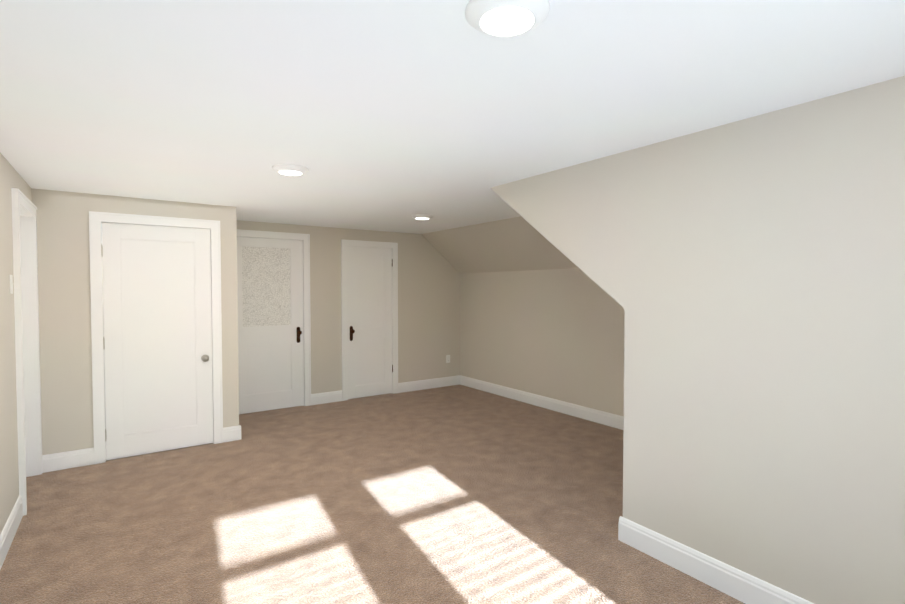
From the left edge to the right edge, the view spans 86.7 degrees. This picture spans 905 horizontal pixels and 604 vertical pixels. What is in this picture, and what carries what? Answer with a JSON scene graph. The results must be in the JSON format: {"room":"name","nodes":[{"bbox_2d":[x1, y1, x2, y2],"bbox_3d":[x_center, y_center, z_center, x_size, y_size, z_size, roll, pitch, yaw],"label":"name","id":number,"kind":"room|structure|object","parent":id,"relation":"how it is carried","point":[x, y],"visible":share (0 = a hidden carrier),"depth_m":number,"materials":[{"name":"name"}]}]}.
{"room":"empty attic bedroom","nodes":[
{"label":"empty attic bedroom","id":0,"kind":"room"},
{"bbox_2d":[0,153,31,533],"bbox_3d":[-1.696,0.295,1.410,0.120,2.200,5.740,-1,2,-35],"label":"wall","id":1,"kind":"structure","parent":0,"point":[10,177],"depth_m":2.79,"materials":[{"name":"paint"}]},
{"bbox_2d":[0,495,22,569],"bbox_3d":[-1.444,1.333,1.198,0.016,0.135,4.455,-1,2,-35],"label":"baseboard","id":2,"kind":"structure","parent":1,"relation":"attached to","point":[7,535],"depth_m":2.70,"materials":[{"name":"paint"}]},
{"bbox_2d":[9,275,15,293],"bbox_3d":[-2.656,-0.107,2.900,0.024,0.114,0.070,-1,2,-35],"label":"light switch","id":3,"kind":"object","parent":1,"relation":"attached to","point":[11,283],"visible":1,"depth_m":2.89,"materials":[{"name":"plastic"}]},
{"bbox_2d":[11,188,41,515],"bbox_3d":[-3.009,0.313,3.321,0.152,2.056,0.866,-1,2,-35],"label":"door frame","id":4,"kind":"structure","parent":1,"relation":"attached to","point":[26,303],"depth_m":3.63,"materials":[{"name":"paint"}]},
{"bbox_2d":[31,188,238,454],"bbox_3d":[-2.656,0.218,4.160,1.455,2.200,0.110,-1,2,-35],"label":"wall","id":5,"kind":"structure","parent":0,"point":[63,256],"depth_m":3.84,"materials":[{"name":"paint"}]},
{"bbox_2d":[42,447,93,472],"bbox_3d":[-3.073,1.260,3.821,0.350,0.135,0.016,-1,2,-35],"label":"baseboard","id":6,"kind":"structure","parent":5,"relation":"attached to","point":[82,457],"depth_m":3.82,"materials":[{"name":"paint"}]},
{"bbox_2d":[89,211,222,464],"bbox_3d":[-2.565,0.288,4.211,0.962,2.056,0.134,-1,2,-35],"label":"trim","id":7,"kind":"structure","parent":5,"relation":"attached to","point":[96,219],"depth_m":3.97,"materials":[{"name":"paint"}]},
{"bbox_2d":[101,222,212,459],"bbox_3d":[-2.535,0.326,4.162,0.810,1.968,0.107,-1,2,-35],"label":"closet door","id":8,"kind":"structure","parent":5,"relation":"in","point":[157,342],"depth_m":4.17,"materials":[{"name":"paint"}]},
{"bbox_2d":[224,425,240,439],"bbox_3d":[-2.292,1.229,4.939,0.031,0.135,0.956,-1,2,-35],"label":"baseboard","id":9,"kind":"structure","parent":5,"relation":"attached to","point":[235,431],"depth_m":4.53,"materials":[{"name":"paint"}]},
{"bbox_2d":[237,220,459,393],"bbox_3d":[-1.137,0.156,6.372,3.570,2.200,0.120,-1,2,-35],"label":"wall","id":10,"kind":"structure","parent":0,"point":[428,307],"depth_m":6.62,"materials":[{"name":"paint"}]},
{"bbox_2d":[237,237,303,413],"bbox_3d":[-2.151,0.266,5.579,0.843,2.008,0.101,-1,2,-35],"label":"back door","id":11,"kind":"structure","parent":10,"relation":"in","point":[270,324],"depth_m":5.62,"materials":[{"name":"paint"}]},
{"bbox_2d":[237,229,310,405],"bbox_3d":[-2.179,0.229,5.625,0.995,2.096,0.134,-1,2,-35],"label":"door frame","id":12,"kind":"structure","parent":10,"relation":"attached to","point":[305,238],"depth_m":5.83,"materials":[{"name":"paint"}]},
{"bbox_2d":[311,390,341,404],"bbox_3d":[-1.576,1.199,6.011,0.407,0.135,0.016,-1,2,-35],"label":"baseboard","id":13,"kind":"structure","parent":10,"relation":"attached to","point":[334,396],"depth_m":6.00,"materials":[{"name":"paint"}]},
{"bbox_2d":[341,239,397,400],"bbox_3d":[-1.111,0.228,6.372,0.802,2.056,0.134,-1,2,-35],"label":"door frame","id":14,"kind":"structure","parent":10,"relation":"attached to","point":[344,303],"depth_m":6.21,"materials":[{"name":"paint"}]},
{"bbox_2d":[347,246,392,398],"bbox_3d":[-1.076,0.265,6.330,0.650,1.968,0.101,-1,2,-35],"label":"back door","id":15,"kind":"structure","parent":10,"relation":"in","point":[369,300],"depth_m":6.35,"materials":[{"name":"paint"}]},
{"bbox_2d":[398,375,459,392],"bbox_3d":[-0.335,1.175,6.878,1.020,0.135,0.016,-1,2,-35],"label":"baseboard","id":16,"kind":"structure","parent":10,"relation":"attached to","point":[452,380],"depth_m":6.86,"materials":[{"name":"paint"}]},
{"bbox_2d":[446,355,449,362],"bbox_3d":[-0.063,0.837,7.063,0.070,0.114,0.008,-1,2,-35],"label":"electrical outlet","id":17,"kind":"object","parent":10,"relation":"attached to","point":[447,358],"visible":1,"depth_m":7.06,"materials":[{"name":"plastic"}]},
{"bbox_2d":[0,384,744,603],"bbox_3d":[-0.030,1.373,3.287,5.325,0.060,6.860,-1,2,-35],"label":"floor","id":18,"kind":"structure","parent":0,"point":[458,494],"depth_m":3.00,"materials":[{"name":"carpet"}]},
{"bbox_2d":[0,0,904,233],"bbox_3d":[-0.432,-0.909,2.943,4.345,0.120,6.860,-1,2,-35],"label":"ceiling","id":19,"kind":"structure","parent":0,"point":[386,115],"depth_m":1.85,"materials":[{"name":"paint"}]},
{"bbox_2d":[272,164,308,175],"bbox_3d":[-1.034,-0.837,3.061,0.226,0.030,0.226,-1,2,-35],"label":"recessed light","id":20,"kind":"object","parent":19,"relation":"in","point":[290,170],"visible":1,"depth_m":3.00,"materials":[{"name":"paint"}]},
{"bbox_2d":[412,214,432,219],"bbox_3d":[-0.320,-0.893,5.059,0.226,0.030,0.226,-1,2,-35],"label":"recessed light","id":21,"kind":"object","parent":19,"relation":"in","point":[421,216],"visible":1,"depth_m":4.99,"materials":[{"name":"paint"}]},
{"bbox_2d":[465,0,549,37],"bbox_3d":[0.151,-0.788,1.328,0.232,0.030,0.232,-1,2,-35],"label":"recessed light","id":22,"kind":"object","parent":19,"relation":"in","point":[503,18],"visible":1,"depth_m":1.30,"materials":[{"name":"paint"}]},
{"bbox_2d":[421,216,578,272],"bbox_3d":[1.057,-0.701,5.468,0.980,0.676,4.435,-1,2,-35],"label":"ceiling","id":23,"kind":"structure","parent":0,"point":[520,243],"depth_m":5.88,"materials":[{"name":"paint"}]},
{"bbox_2d":[460,268,624,415],"bbox_3d":[1.422,0.449,5.571,0.300,1.660,4.135,-1,2,-35],"label":"wall","id":24,"kind":"structure","parent":0,"point":[557,334],"depth_m":5.74,"materials":[{"name":"paint"}]},
{"bbox_2d":[460,375,623,429],"bbox_3d":[1.297,1.213,5.494,0.016,0.135,4.155,-1,2,-35],"label":"baseboard","id":25,"kind":"structure","parent":24,"relation":"attached to","point":[605,418],"depth_m":5.69,"materials":[{"name":"paint"}]},
{"bbox_2d":[490,76,904,603],"bbox_3d":[2.200,0.195,2.823,2.160,2.320,3.600,-1,2,-35],"label":"wall","id":26,"kind":"structure","parent":0,"point":[748,275],"depth_m":2.11,"materials":[{"name":"paint"}]},
{"bbox_2d":[618,516,813,603],"bbox_3d":[1.551,1.314,1.882,0.016,0.135,2.091,-1,2,-35],"label":"baseboard","id":27,"kind":"structure","parent":26,"relation":"attached to","point":[737,584],"depth_m":2.34,"materials":[{"name":"paint"}]}
]}

